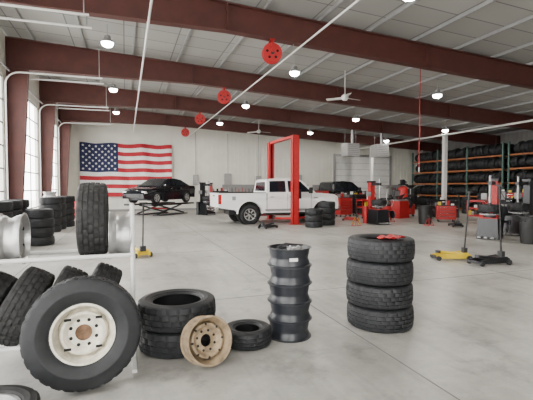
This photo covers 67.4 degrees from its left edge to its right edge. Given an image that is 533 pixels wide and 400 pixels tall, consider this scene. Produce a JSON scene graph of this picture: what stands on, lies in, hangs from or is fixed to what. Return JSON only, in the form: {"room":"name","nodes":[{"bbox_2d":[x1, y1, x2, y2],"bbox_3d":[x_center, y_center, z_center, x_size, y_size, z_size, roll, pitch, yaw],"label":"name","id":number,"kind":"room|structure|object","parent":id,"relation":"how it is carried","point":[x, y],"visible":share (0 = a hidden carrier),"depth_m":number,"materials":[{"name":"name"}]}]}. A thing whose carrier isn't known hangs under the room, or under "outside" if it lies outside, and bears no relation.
{"room":"auto repair garage","nodes":[
{"label":"auto repair garage","id":0,"kind":"room"},
{"bbox_2d":[0,29,58,208],"bbox_3d":[-7.120,-1.946,9.096,0.150,6.500,34.000,-1,2,-19],"label":"wall","id":1,"kind":"structure","parent":0,"point":[33,84],"depth_m":16.40,"materials":[{"name":"paint"}]},
{"bbox_2d":[0,74,4,199],"bbox_3d":[-7.559,-1.284,10.501,0.024,5.106,4.494,-1,2,-19],"label":"door","id":2,"kind":"structure","parent":1,"relation":"in","point":[1,97],"depth_m":12.56,"materials":[{"name":"metal"}]},
{"bbox_2d":[24,99,38,208],"bbox_3d":[-9.320,-1.447,15.498,0.024,5.106,4.494,-1,2,-19],"label":"door","id":3,"kind":"structure","parent":1,"relation":"in","point":[29,136],"depth_m":16.27,"materials":[{"name":"metal"}]},
{"bbox_2d":[68,121,421,208],"bbox_3d":[0.301,-2.668,29.782,28.000,6.600,0.185,-1,2,-19],"label":"wall","id":4,"kind":"structure","parent":0,"point":[315,156],"depth_m":28.39,"materials":[{"name":"paint"}]},
{"bbox_2d":[79,142,171,196],"bbox_3d":[-9.125,-1.973,26.253,5.700,3.480,0.158,-1,2,-19],"label":"flag","id":5,"kind":"object","parent":4,"relation":"attached to","point":[121,167],"visible":0.79,"depth_m":26.14,"materials":[{"name":"fabric"}]},
{"bbox_2d":[109,208,195,211],"bbox_3d":[0.328,0.563,29.811,27.600,0.140,0.035,-1,2,-19],"label":"baseboard","id":6,"kind":"structure","parent":4,"relation":"attached to","point":[110,210],"depth_m":26.87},
{"bbox_2d":[193,132,197,184],"bbox_3d":[-4.923,-2.877,27.751,0.350,3.650,0.150,-1,2,-19],"label":"electrical panel","id":7,"kind":"object","parent":4,"relation":"attached to","point":[195,177],"visible":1,"depth_m":27.74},
{"bbox_2d":[224,134,231,184],"bbox_3d":[-2.754,-2.852,28.516,0.500,3.750,0.150,-1,2,-19],"label":"electrical panel","id":8,"kind":"object","parent":4,"relation":"attached to","point":[227,177],"visible":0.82,"depth_m":28.50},
{"bbox_2d":[333,154,391,205],"bbox_3d":[7.803,-1.554,32.302,5.400,4.190,0.095,-1,2,-19],"label":"door","id":9,"kind":"structure","parent":4,"relation":"in","point":[355,170],"depth_m":32.27,"materials":[{"name":"white paint"}]},
{"bbox_2d":[0,207,532,399],"bbox_3d":[5.950,1.226,13.858,28.200,0.150,34.500,-1,2,-19],"label":"floor","id":10,"kind":"structure","parent":0,"point":[471,337],"depth_m":4.83,"materials":[{"name":"concrete"}]},
{"bbox_2d":[0,385,40,399],"bbox_3d":[-1.768,1.402,2.478,0.660,0.233,0.660,1,2,29],"label":"wheel","id":11,"kind":"object","parent":10,"relation":"on","point":[7,392],"visible":1,"depth_m":2.67,"materials":[{"name":"rubber"}]},
{"bbox_2d":[31,235,54,245],"bbox_3d":[-6.261,1.116,11.081,0.710,0.248,0.710,0,2,8],"label":"tire","id":12,"kind":"object","parent":10,"relation":"on","point":[47,240],"visible":0.67,"depth_m":10.81,"materials":[{"name":"rubber"}]},
{"bbox_2d":[30,227,53,236],"bbox_3d":[-6.275,0.868,11.063,0.710,0.248,0.710,-1,2,-25],"label":"tire","id":13,"kind":"object","parent":12,"relation":"on","point":[47,231],"visible":0.66,"depth_m":10.80,"materials":[{"name":"rubber"}]},
{"bbox_2d":[29,217,54,227],"bbox_3d":[-6.267,0.620,11.063,0.710,0.248,0.710,-1,2,-16],"label":"tire","id":14,"kind":"object","parent":13,"relation":"on","point":[44,222],"visible":0.72,"depth_m":10.79,"materials":[{"name":"rubber"}]},
{"bbox_2d":[24,208,53,218],"bbox_3d":[-6.289,0.372,11.066,0.710,0.248,0.710,1,2,21],"label":"tire","id":15,"kind":"object","parent":14,"relation":"on","point":[40,213],"visible":0.93,"depth_m":10.79,"materials":[{"name":"rubber"}]},
{"bbox_2d":[0,0,88,15],"bbox_3d":[-4.387,-1.785,5.981,2.866,6.340,4.606,-1,2,-19],"label":"door track","id":16,"kind":"object","parent":10,"relation":"on","point":[1,4],"visible":1,"depth_m":8.25,"materials":[{"name":"metal"}]},
{"bbox_2d":[0,16,102,198],"bbox_3d":[-6.147,-1.947,10.977,2.866,6.340,4.606,-1,2,-19],"label":"door track","id":17,"kind":"object","parent":10,"relation":"on","point":[5,18],"visible":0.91,"depth_m":12.62,"materials":[{"name":"metal"}]},
{"bbox_2d":[53,225,61,231],"bbox_3d":[-7.716,1.012,14.283,0.710,0.248,0.710,-1,2,-32],"label":"tire","id":18,"kind":"object","parent":10,"relation":"on","point":[57,228],"visible":0.3,"depth_m":14.15,"materials":[{"name":"rubber"}]},
{"bbox_2d":[54,218,61,224],"bbox_3d":[-7.712,0.764,14.266,0.710,0.248,0.710,0,2,11],"label":"tire","id":19,"kind":"object","parent":18,"relation":"on","point":[58,221],"visible":0.28,"depth_m":14.14,"materials":[{"name":"rubber"}]},
{"bbox_2d":[53,211,61,217],"bbox_3d":[-7.706,0.516,14.263,0.710,0.248,0.710,1,2,34],"label":"tire","id":20,"kind":"object","parent":19,"relation":"on","point":[57,214],"visible":0.38,"depth_m":14.13,"materials":[{"name":"rubber"}]},
{"bbox_2d":[39,204,61,210],"bbox_3d":[-7.713,0.268,14.266,0.710,0.248,0.710,0,2,-12],"label":"tire","id":21,"kind":"object","parent":20,"relation":"on","point":[56,207],"visible":0.72,"depth_m":14.02,"materials":[{"name":"rubber"}]},
{"bbox_2d":[39,197,60,203],"bbox_3d":[-7.713,0.020,14.255,0.710,0.248,0.710,-1,2,-27],"label":"tire","id":22,"kind":"object","parent":21,"relation":"on","point":[42,200],"visible":0.98,"depth_m":13.97,"materials":[{"name":"rubber"}]},
{"bbox_2d":[0,203,136,373],"bbox_3d":[-2.374,0.768,3.389,2.395,1.435,0.800,-1,2,-19],"label":"rack","id":23,"kind":"object","parent":10,"relation":"on","point":[131,254],"visible":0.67,"depth_m":3.61,"materials":[{"name":"metal"}]},
{"bbox_2d":[0,271,17,306],"bbox_3d":[-2.437,0.943,3.457,0.484,0.667,0.669,0,2,-13],"label":"tire","id":24,"kind":"object","parent":23,"relation":"on","point":[7,281],"visible":0.61,"depth_m":3.41,"materials":[{"name":"rubber"}]},
{"bbox_2d":[0,213,30,265],"bbox_3d":[-2.229,0.341,3.511,0.190,0.454,0.454,-1,2,-19],"label":"alloy wheel","id":25,"kind":"object","parent":23,"relation":"on","point":[15,232],"visible":0.92,"depth_m":3.38,"materials":[{"name":"silver metal"}]},
{"bbox_2d":[0,266,54,346],"bbox_3d":[-2.162,0.940,3.554,0.496,0.690,0.690,-1,2,-18],"label":"tire","id":26,"kind":"object","parent":23,"relation":"on","point":[33,282],"visible":0.76,"depth_m":3.29,"materials":[{"name":"rubber"}]},
{"bbox_2d":[53,265,87,284],"bbox_3d":[-1.886,0.937,3.651,0.480,0.668,0.670,-1,2,-20],"label":"tire","id":27,"kind":"object","parent":23,"relation":"on","point":[67,272],"visible":0.17,"depth_m":3.57,"materials":[{"name":"rubber"}]},
{"bbox_2d":[75,182,108,254],"bbox_3d":[-1.611,0.179,3.724,0.248,0.689,0.690,-1,2,-19],"label":"tire","id":28,"kind":"object","parent":23,"relation":"on","point":[92,200],"visible":0.95,"depth_m":3.45,"materials":[{"name":"rubber"}]},
{"bbox_2d":[92,262,122,283],"bbox_3d":[-1.611,0.934,3.748,0.496,0.690,0.690,-1,2,-19],"label":"tire","id":29,"kind":"object","parent":23,"relation":"on","point":[104,270],"visible":0.27,"depth_m":3.66,"materials":[{"name":"rubber"}]},
{"bbox_2d":[108,211,130,258],"bbox_3d":[-1.394,0.332,3.805,0.190,0.454,0.454,-1,2,-19],"label":"alloy wheel","id":30,"kind":"object","parent":23,"relation":"on","point":[119,229],"visible":0.89,"depth_m":3.64,"materials":[{"name":"silver metal"}]},
{"bbox_2d":[29,77,108,196],"bbox_3d":[-7.908,-2.110,15.974,2.866,6.340,4.606,-1,2,-19],"label":"door track","id":31,"kind":"object","parent":10,"relation":"on","point":[100,77],"visible":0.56,"depth_m":17.62,"materials":[{"name":"metal"}]},
{"bbox_2d":[19,275,141,391],"bbox_3d":[-1.456,1.047,3.191,0.872,0.877,0.360,-1,2,-24],"label":"wheel","id":32,"kind":"object","parent":10,"relation":"on","point":[82,332],"visible":1,"depth_m":3.10,"materials":[{"name":"rubber"}]},
{"bbox_2d":[55,107,111,195],"bbox_3d":[-9.668,-2.272,20.970,2.866,6.340,4.606,-1,2,-19],"label":"door track","id":33,"kind":"object","parent":10,"relation":"on","point":[56,107],"visible":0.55,"depth_m":22.64,"materials":[{"name":"metal"}]},
{"bbox_2d":[135,202,152,258],"bbox_3d":[-3.001,0.670,9.304,0.400,1.255,0.765,-2,2,-39],"label":"jack","id":34,"kind":"object","parent":10,"relation":"on","point":[142,251],"visible":0.8,"depth_m":9.05,"materials":[{"name":"yellow metal"}]},
{"bbox_2d":[124,202,193,215],"bbox_3d":[-6.199,0.505,23.503,1.940,0.665,3.900,1,2,25],"label":"scissor lift","id":35,"kind":"object","parent":10,"relation":"on","point":[160,204],"visible":0.95,"depth_m":23.26,"materials":[{"name":"black paint"}]},
{"bbox_2d":[122,178,194,203],"bbox_3d":[-6.198,-0.552,23.470,2.080,1.440,4.615,1,2,25],"label":"sedan","id":36,"kind":"object","parent":35,"relation":"on","point":[164,189],"visible":0.99,"depth_m":22.60,"materials":[{"name":"black"}]},
{"bbox_2d":[139,323,215,358],"bbox_3d":[-0.901,1.345,4.054,0.770,0.248,0.770,-2,3,-42],"label":"tire","id":37,"kind":"object","parent":10,"relation":"on","point":[156,345],"visible":0.35,"depth_m":3.69,"materials":[{"name":"rubber"}]},
{"bbox_2d":[137,288,215,333],"bbox_3d":[-0.897,1.095,4.016,0.770,0.248,0.770,-2,3,-44],"label":"tire","id":38,"kind":"object","parent":37,"relation":"on","point":[168,311],"visible":0.91,"depth_m":3.74,"materials":[{"name":"rubber"}]},
{"bbox_2d":[180,315,231,366],"bbox_3d":[-0.542,1.266,3.605,0.434,0.463,0.278,-1,2,-33],"label":"wheel","id":39,"kind":"object","parent":10,"relation":"on","point":[219,347],"visible":1,"depth_m":3.60,"materials":[{"name":"beige metal"}]},
{"bbox_2d":[196,181,219,214],"bbox_3d":[-3.328,-0.121,22.975,1.304,1.950,0.934,2,3,44],"label":"tire changer","id":40,"kind":"object","parent":10,"relation":"on","point":[201,207],"visible":0.66,"depth_m":22.90,"materials":[{"name":"black paint"}]},
{"bbox_2d":[222,185,254,209],"bbox_3d":[-1.866,-0.203,28.188,2.400,1.775,0.700,-1,2,-19],"label":"workbench","id":41,"kind":"object","parent":10,"relation":"on","point":[230,188],"visible":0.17,"depth_m":28.46,"materials":[{"name":"metal"}]},
{"bbox_2d":[227,319,271,350],"bbox_3d":[-0.197,1.379,4.112,0.510,0.172,0.510,-1,2,-37],"label":"tire","id":42,"kind":"object","parent":10,"relation":"on","point":[247,334],"visible":0.88,"depth_m":3.94,"materials":[{"name":"rubber"}]},
{"bbox_2d":[58,103,441,196],"bbox_3d":[1.080,-2.510,27.560,27.550,6.429,0.240,-1,2,-19],"label":"steel frame","id":43,"kind":"object","parent":10,"relation":"on","point":[125,116],"visible":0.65,"depth_m":25.16,"materials":[{"name":"metal"}]},
{"bbox_2d":[247,213,277,228],"bbox_3d":[-0.180,0.769,15.256,0.400,0.670,1.484,2,2,41],"label":"jack","id":44,"kind":"object","parent":10,"relation":"on","point":[262,224],"visible":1,"depth_m":15.33,"materials":[{"name":"black metal"}]},
{"bbox_2d":[0,0,532,88],"bbox_3d":[6.361,-2.024,12.571,27.550,6.429,0.240,-1,2,-19],"label":"ceiling beam","id":45,"kind":"structure","parent":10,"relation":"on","point":[219,16],"depth_m":10.50,"materials":[{"name":"metal"}]},
{"bbox_2d":[262,38,281,63],"bbox_3d":[0.140,-3.825,10.321,0.510,0.595,0.260,0,2,-9],"label":"hose reel","id":46,"kind":"object","parent":45,"relation":"attached to","point":[271,52],"visible":1,"depth_m":10.24,"materials":[{"name":"red metal"}]},
{"bbox_2d":[5,36,532,198],"bbox_3d":[4.601,-2.186,17.567,27.550,6.429,0.240,-1,2,-19],"label":"steel frame","id":47,"kind":"object","parent":10,"relation":"on","point":[22,55],"visible":0.86,"depth_m":14.42,"materials":[{"name":"metal"}]},
{"bbox_2d":[217,87,230,103],"bbox_3d":[-1.620,-3.987,15.317,0.510,0.595,0.260,0,2,-9],"label":"hose reel","id":48,"kind":"object","parent":47,"relation":"attached to","point":[224,97],"visible":1,"depth_m":15.23,"materials":[{"name":"red metal"}]},
{"bbox_2d":[39,78,499,196],"bbox_3d":[2.840,-2.348,22.564,27.550,6.429,0.240,-1,2,-19],"label":"steel frame","id":49,"kind":"object","parent":10,"relation":"on","point":[50,92],"visible":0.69,"depth_m":20.00,"materials":[{"name":"metal"}]},
{"bbox_2d":[195,112,204,123],"bbox_3d":[-3.381,-4.149,20.314,0.510,0.595,0.260,0,2,-9],"label":"hose reel","id":50,"kind":"object","parent":49,"relation":"attached to","point":[199,118],"visible":1,"depth_m":20.22,"materials":[{"name":"red metal"}]},
{"bbox_2d":[15,215,532,399],"bbox_3d":[5.967,1.152,13.808,27.600,0.001,34.000,-1,2,-19],"label":"joint","id":51,"kind":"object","parent":10,"relation":"in","point":[166,215],"depth_m":6.91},
{"bbox_2d":[207,178,340,223],"bbox_3d":[0.356,0.030,18.478,5.940,2.060,2.400,-1,2,-19],"label":"pickup truck","id":52,"kind":"object","parent":10,"relation":"on","point":[269,196],"visible":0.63,"depth_m":17.48,"materials":[{"name":"white paint"},{"name":"black plastic"},{"name":"rubber"}]},
{"bbox_2d":[260,135,304,224],"bbox_3d":[0.715,-0.918,18.573,1.620,3.830,3.460,-1,2,-19],"label":"lift","id":53,"kind":"object","parent":10,"relation":"on","point":[295,191],"visible":0.7,"depth_m":17.07,"materials":[{"name":"red metal"}]},
{"bbox_2d":[267,316,310,342],"bbox_3d":[0.246,1.364,4.331,0.476,0.190,0.476,-1,2,-19],"label":"wheel","id":54,"kind":"object","parent":10,"relation":"on","point":[284,333],"visible":0.63,"depth_m":4.14,"materials":[{"name":"black metal"}]},
{"bbox_2d":[268,299,311,323],"bbox_3d":[0.255,1.172,4.329,0.476,0.190,0.476,0,2,8],"label":"wheel","id":55,"kind":"object","parent":54,"relation":"on","point":[281,314],"visible":0.69,"depth_m":4.14,"materials":[{"name":"black metal"}]},
{"bbox_2d":[267,281,310,305],"bbox_3d":[0.246,0.979,4.319,0.476,0.190,0.476,1,2,35],"label":"wheel","id":56,"kind":"object","parent":55,"relation":"on","point":[285,296],"visible":0.77,"depth_m":4.13,"materials":[{"name":"black metal"}]},
{"bbox_2d":[268,263,311,286],"bbox_3d":[0.255,0.787,4.316,0.476,0.190,0.476,-1,2,-28],"label":"wheel","id":57,"kind":"object","parent":56,"relation":"on","point":[283,277],"visible":0.84,"depth_m":4.13,"materials":[{"name":"black metal"}]},
{"bbox_2d":[267,243,311,267],"bbox_3d":[0.246,0.595,4.306,0.476,0.190,0.476,0,2,-1],"label":"wheel","id":58,"kind":"object","parent":57,"relation":"on","point":[279,258],"visible":0.97,"depth_m":4.13,"materials":[{"name":"black metal"}]},
{"bbox_2d":[277,243,302,249],"bbox_3d":[0.256,0.497,4.299,0.282,0.082,0.215,0,2,3],"label":"pile","id":59,"kind":"object","parent":58,"relation":"on","point":[298,246],"visible":0.85,"depth_m":4.28,"materials":[{"name":"paper"}]},
{"bbox_2d":[305,221,322,227],"bbox_3d":[1.889,0.958,15.941,0.710,0.248,0.710,0,2,0],"label":"tire","id":60,"kind":"object","parent":10,"relation":"on","point":[318,224],"visible":0.91,"depth_m":15.65,"materials":[{"name":"rubber"}]},
{"bbox_2d":[305,215,322,221],"bbox_3d":[1.883,0.710,15.935,0.710,0.248,0.710,-1,2,-22],"label":"tire","id":61,"kind":"object","parent":60,"relation":"on","point":[313,218],"visible":0.89,"depth_m":15.64,"materials":[{"name":"rubber"}]},
{"bbox_2d":[305,208,322,214],"bbox_3d":[1.890,0.462,15.940,0.710,0.248,0.710,-1,2,-32],"label":"tire","id":62,"kind":"object","parent":61,"relation":"on","point":[308,211],"visible":1,"depth_m":15.65,"materials":[{"name":"rubber"}]},
{"bbox_2d":[322,219,334,225],"bbox_3d":[2.531,0.929,16.833,0.710,0.248,0.710,0,2,4],"label":"tire","id":63,"kind":"object","parent":10,"relation":"on","point":[325,222],"visible":0.65,"depth_m":16.52,"materials":[{"name":"rubber"}]},
{"bbox_2d":[322,213,335,219],"bbox_3d":[2.547,0.681,16.823,0.710,0.248,0.710,0,2,7],"label":"tire","id":64,"kind":"object","parent":63,"relation":"on","point":[325,216],"visible":0.59,"depth_m":16.50,"materials":[{"name":"rubber"}]},
{"bbox_2d":[319,207,335,213],"bbox_3d":[2.547,0.433,16.828,0.710,0.248,0.710,1,2,25],"label":"tire","id":65,"kind":"object","parent":64,"relation":"on","point":[325,210],"visible":0.67,"depth_m":16.51,"materials":[{"name":"rubber"}]},
{"bbox_2d":[318,201,334,207],"bbox_3d":[2.542,0.185,16.825,0.710,0.248,0.710,0,2,7],"label":"tire","id":66,"kind":"object","parent":65,"relation":"on","point":[323,204],"visible":1,"depth_m":16.54,"materials":[{"name":"rubber"}]},
{"bbox_2d":[335,194,352,216],"bbox_3d":[4.193,0.274,21.629,0.882,1.245,0.550,-1,2,-27],"label":"cabinet","id":67,"kind":"object","parent":10,"relation":"on","point":[344,200],"visible":0.93,"depth_m":21.41,"materials":[{"name":"red metal"}]},
{"bbox_2d":[318,181,375,198],"bbox_3d":[4.662,-0.267,27.620,5.940,2.060,2.400,-1,2,-23],"label":"pickup truck","id":68,"kind":"object","parent":10,"relation":"on","point":[333,187],"visible":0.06,"depth_m":26.99,"materials":[{"name":"black"}]},
{"bbox_2d":[347,192,366,215],"bbox_3d":[5.220,0.192,22.623,1.182,1.344,0.600,-1,2,-24],"label":"cabinet","id":69,"kind":"object","parent":10,"relation":"on","point":[362,195],"visible":0.53,"depth_m":22.27,"materials":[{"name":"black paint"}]},
{"bbox_2d":[356,196,367,218],"bbox_3d":[5.122,0.376,20.605,0.888,1.112,0.520,-1,2,-29],"label":"cart","id":70,"kind":"object","parent":10,"relation":"on","point":[362,200],"visible":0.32,"depth_m":20.43,"materials":[{"name":"red metal"}]},
{"bbox_2d":[363,179,394,224],"bbox_3d":[4.923,0.061,17.365,0.934,1.950,1.304,-1,2,-26],"label":"tire changer","id":71,"kind":"object","parent":10,"relation":"on","point":[372,214],"visible":1,"depth_m":17.17,"materials":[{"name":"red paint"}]},
{"bbox_2d":[347,301,413,332],"bbox_3d":[1.328,1.321,4.692,0.760,0.254,0.759,1,2,27],"label":"tire","id":72,"kind":"object","parent":10,"relation":"on","point":[367,319],"visible":0.6,"depth_m":4.37,"materials":[{"name":"rubber"}]},
{"bbox_2d":[346,279,412,309],"bbox_3d":[1.319,1.064,4.690,0.759,0.254,0.760,1,2,35],"label":"tire","id":73,"kind":"object","parent":72,"relation":"on","point":[367,296],"visible":0.66,"depth_m":4.37,"materials":[{"name":"rubber"}]},
{"bbox_2d":[346,257,413,286],"bbox_3d":[1.319,0.808,4.681,0.759,0.254,0.760,-1,2,-32],"label":"tire","id":74,"kind":"object","parent":73,"relation":"on","point":[362,272],"visible":0.77,"depth_m":4.36,"materials":[{"name":"rubber"}]},
{"bbox_2d":[347,233,414,262],"bbox_3d":[1.331,0.552,4.666,0.760,0.254,0.759,2,2,39],"label":"tire","id":75,"kind":"object","parent":74,"relation":"on","point":[361,247],"visible":0.98,"depth_m":4.36,"materials":[{"name":"rubber"}]},
{"bbox_2d":[377,234,404,238],"bbox_3d":[1.378,0.407,4.413,0.275,0.040,0.184,-1,2,-37],"label":"rag","id":76,"kind":"object","parent":75,"relation":"on","point":[390,236],"visible":1,"depth_m":4.40,"materials":[{"name":"red fabric"}]},
{"bbox_2d":[381,185,393,219],"bbox_3d":[5.820,0.122,19.360,0.579,1.700,0.620,1,2,30],"label":"drain","id":77,"kind":"object","parent":10,"relation":"on","point":[386,187],"visible":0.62,"depth_m":19.16,"materials":[{"name":"red metal"}]},
{"bbox_2d":[390,190,415,218],"bbox_3d":[7.019,0.203,20.691,1.300,1.430,0.827,-2,2,-39],"label":"wheel balancer","id":78,"kind":"object","parent":10,"relation":"on","point":[401,206],"visible":1,"depth_m":20.43,"materials":[{"name":"red metal"}]},
{"bbox_2d":[398,179,407,198],"bbox_3d":[8.349,-0.224,24.468,0.560,2.060,0.560,-1,2,-19],"label":"air compressor","id":79,"kind":"object","parent":10,"relation":"on","point":[403,189],"visible":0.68,"depth_m":24.23,"materials":[{"name":"red metal"}]},
{"bbox_2d":[417,205,432,224],"bbox_3d":[6.857,0.639,17.287,0.656,0.800,0.656,1,2,26],"label":"trash bin","id":80,"kind":"object","parent":10,"relation":"on","point":[423,210],"visible":0.89,"depth_m":17.06,"materials":[{"name":"black plastic"}]},
{"bbox_2d":[427,197,447,214],"bbox_3d":[8.648,0.403,20.219,0.888,1.083,0.520,0,2,1],"label":"cart","id":81,"kind":"object","parent":10,"relation":"on","point":[441,199],"visible":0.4,"depth_m":20.06,"materials":[{"name":"black paint"}]},
{"bbox_2d":[359,119,532,204],"bbox_3d":[10.831,-1.377,20.691,0.350,4.610,23.900,-1,2,-19],"label":"support posts","id":82,"kind":"object","parent":10,"relation":"on","point":[444,137],"visible":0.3,"depth_m":22.64,"materials":[{"name":"metal"}]},
{"bbox_2d":[436,201,457,221],"bbox_3d":[8.287,0.516,18.392,0.882,0.970,0.550,1,2,16],"label":"base cabinet","id":83,"kind":"object","parent":10,"relation":"on","point":[445,212],"visible":0.96,"depth_m":18.18,"materials":[{"name":"red metal"}]},
{"bbox_2d":[430,191,472,260],"bbox_3d":[4.095,0.561,8.827,0.796,1.503,0.400,0,2,1],"label":"jack","id":84,"kind":"object","parent":10,"relation":"on","point":[439,255],"visible":0.95,"depth_m":8.79,"materials":[{"name":"yellow metal"}]},
{"bbox_2d":[448,195,463,226],"bbox_3d":[7.662,0.423,16.166,0.400,1.302,0.801,0,2,11],"label":"jack","id":85,"kind":"object","parent":10,"relation":"on","point":[457,223],"visible":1,"depth_m":15.88,"materials":[{"name":"black paint"}]},
{"bbox_2d":[412,142,518,209],"bbox_3d":[13.443,-1.460,28.026,1.435,4.300,8.090,-1,2,-19],"label":"storage rack","id":86,"kind":"object","parent":10,"relation":"on","point":[431,170],"visible":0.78,"depth_m":27.05,"materials":[{"name":"green paint"}]},
{"bbox_2d":[467,199,487,216],"bbox_3d":[10.141,0.422,19.230,0.888,1.108,0.520,1,2,31],"label":"cart","id":87,"kind":"object","parent":10,"relation":"on","point":[470,213],"visible":0.48,"depth_m":19.14,"materials":[{"name":"red metal"}]},
{"bbox_2d":[467,184,511,266],"bbox_3d":[4.623,0.503,8.275,0.765,1.654,0.400,0,2,-14],"label":"jack","id":88,"kind":"object","parent":10,"relation":"on","point":[500,257],"visible":1,"depth_m":8.27,"materials":[{"name":"black paint"}]},
{"bbox_2d":[476,176,510,239],"bbox_3d":[7.104,0.221,12.453,0.934,1.950,1.304,1,2,34],"label":"tire changer","id":89,"kind":"object","parent":10,"relation":"on","point":[488,227],"visible":0.97,"depth_m":12.33,"materials":[{"name":"black paint"}]},
{"bbox_2d":[487,191,522,226],"bbox_3d":[8.918,0.392,14.899,1.300,1.430,0.827,1,2,21],"label":"wheel balancer","id":90,"kind":"object","parent":10,"relation":"on","point":[504,193],"visible":0.09,"depth_m":14.71,"materials":[{"name":"black paint"}]},
{"bbox_2d":[503,176,532,235],"bbox_3d":[8.461,0.198,13.171,1.304,1.950,0.934,-1,2,-36],"label":"tire changer","id":91,"kind":"object","parent":10,"relation":"on","point":[525,208],"visible":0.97,"depth_m":13.17,"materials":[{"name":"black paint"}]},
{"bbox_2d":[507,140,532,191],"bbox_3d":[16.251,-1.202,20.060,1.438,4.300,8.191,-1,2,-19],"label":"storage rack","id":92,"kind":"object","parent":10,"relation":"on","point":[525,148],"visible":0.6,"depth_m":23.00,"materials":[{"name":"metal"}]},
{"bbox_2d":[518,215,532,244],"bbox_3d":[7.433,0.844,11.291,0.576,0.780,0.576,1,2,26],"label":"trash bin","id":93,"kind":"object","parent":10,"relation":"on","point":[525,221],"visible":1,"depth_m":11.15,"materials":[{"name":"black plastic"}]},
{"bbox_3d":[-6.951,1.127,10.732,0.710,0.248,0.710,0,2,-8],"label":"tire","id":94,"kind":"object","parent":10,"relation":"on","visible":0},
{"bbox_3d":[-6.961,0.879,10.741,0.710,0.248,0.710,0,2,0],"label":"tire","id":95,"kind":"object","parent":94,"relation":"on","visible":0},
{"bbox_3d":[-6.964,0.631,10.736,0.710,0.248,0.710,0,2,3],"label":"tire","id":96,"kind":"object","parent":95,"relation":"on","visible":0},
{"bbox_2d":[12,209,22,216],"bbox_3d":[-6.934,0.384,10.707,0.710,0.248,0.710,1,2,36],"label":"tire","id":97,"kind":"object","parent":96,"relation":"on","point":[15,212],"visible":0.26,"depth_m":10.60,"materials":[{"name":"rubber"}]},
{"bbox_2d":[0,200,22,209],"bbox_3d":[-6.937,0.135,10.711,0.710,0.248,0.710,-1,2,-38],"label":"tire","id":98,"kind":"object","parent":97,"relation":"on","point":[18,204],"visible":0.58,"depth_m":10.66,"materials":[{"name":"rubber"}]},
{"bbox_3d":[9.948,-1.693,2.389,27.550,6.429,0.240,-1,2,-19],"label":"steel frame","id":99,"kind":"object","parent":10,"relation":"on","visible":0},
{"bbox_2d":[133,0,152,133],"bbox_3d":[-3.189,-4.012,10.436,0.052,0.354,33.840,-1,2,-19],"label":"air line","id":100,"kind":"object","parent":99,"relation":"attached to","point":[151,1],"visible":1,"depth_m":10.10,"materials":[{"name":"white paint"}]},
{"bbox_2d":[189,0,359,135],"bbox_3d":[0.301,-4.019,11.665,0.044,0.241,33.840,-1,2,-19],"label":"air line","id":101,"kind":"object","parent":99,"relation":"attached to","point":[356,1],"visible":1,"depth_m":10.51,"materials":[{"name":"white paint"}]},
{"bbox_2d":[0,0,532,142],"bbox_3d":[5.934,-4.782,13.710,28.000,1.530,34.200,-1,2,-19],"label":"ceiling","id":102,"kind":"structure","parent":0,"point":[203,48],"depth_m":13.19,"materials":[{"name":"white paint"}]},
{"bbox_2d":[101,24,113,47],"bbox_3d":[-4.577,-4.723,11.494,0.360,0.650,0.360,-1,2,-19],"label":"light","id":103,"kind":"object","parent":102,"relation":"hanging from","point":[107,42],"visible":1,"depth_m":11.41,"materials":[{"name":"white"}]},
{"bbox_2d":[12,0,532,142],"bbox_3d":[6.132,-4.643,13.678,26.410,1.408,34.000,-1,2,-19],"label":"roof purlins","id":104,"kind":"structure","parent":102,"relation":"attached to","point":[488,2],"depth_m":14.46,"materials":[{"name":"metal"}]},
{"bbox_2d":[418,69,420,172],"bbox_3d":[5.316,-2.752,13.876,0.044,3.600,0.044,-1,2,-19],"label":"air hose","id":105,"kind":"object","parent":104,"relation":"hanging from","point":[420,69],"visible":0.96,"depth_m":13.87,"materials":[{"name":"red rubber"}]},
{"bbox_2d":[289,57,299,75],"bbox_3d":[0.941,-4.494,13.445,0.360,0.650,0.360,-1,2,-19],"label":"light","id":106,"kind":"object","parent":102,"relation":"hanging from","point":[294,71],"visible":1,"depth_m":13.35,"materials":[{"name":"white"}]},
{"bbox_2d":[326,70,356,100],"bbox_3d":[3.032,-4.266,14.867,1.257,1.102,1.292,-1,2,-19],"label":"ceiling fan","id":107,"kind":"object","parent":102,"relation":"hanging from","point":[344,97],"depth_m":14.89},
{"bbox_2d":[341,130,358,156],"bbox_3d":[5.085,-3.753,24.288,0.840,2.185,0.795,-1,2,-19],"label":"heater","id":108,"kind":"object","parent":102,"relation":"hanging from","point":[351,149],"visible":0.83,"depth_m":24.02,"materials":[{"name":"metal"}]},
{"bbox_2d":[371,132,388,157],"bbox_3d":[7.066,-3.723,24.987,0.840,2.080,0.795,-1,2,-19],"label":"heater","id":109,"kind":"object","parent":102,"relation":"hanging from","point":[381,150],"visible":0.85,"depth_m":24.71,"materials":[{"name":"metal"}]},
{"bbox_2d":[422,130,532,197],"bbox_3d":[19.042,-1.696,18.322,0.177,5.400,34.000,-1,2,-19],"label":"wall","id":110,"kind":"structure","parent":0,"point":[515,137],"depth_m":26.85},
{"bbox_3d":[-6.648,1.154,9.908,0.710,0.248,0.710,1,2,30],"label":"tire","id":111,"kind":"object","parent":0,"visible":0},
{"bbox_3d":[-6.657,0.907,9.868,0.710,0.248,0.710,1,2,32],"label":"tire","id":112,"kind":"object","parent":111,"relation":"on","visible":0},
{"bbox_3d":[-6.635,0.659,9.878,0.710,0.248,0.710,0,2,5],"label":"tire","id":113,"kind":"object","parent":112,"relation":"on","visible":0},
{"bbox_2d":[0,211,12,217],"bbox_3d":[-6.657,0.411,9.851,0.710,0.248,0.710,-1,2,-22],"label":"tire","id":114,"kind":"object","parent":113,"relation":"on","point":[9,214],"visible":0.4,"depth_m":9.81,"materials":[{"name":"rubber"}]},
{"bbox_2d":[0,201,13,211],"bbox_3d":[-6.654,0.163,9.852,0.710,0.248,0.710,0,2,4],"label":"tire","id":115,"kind":"object","parent":114,"relation":"on","point":[5,206],"visible":0.99,"depth_m":9.75,"materials":[{"name":"rubber"}]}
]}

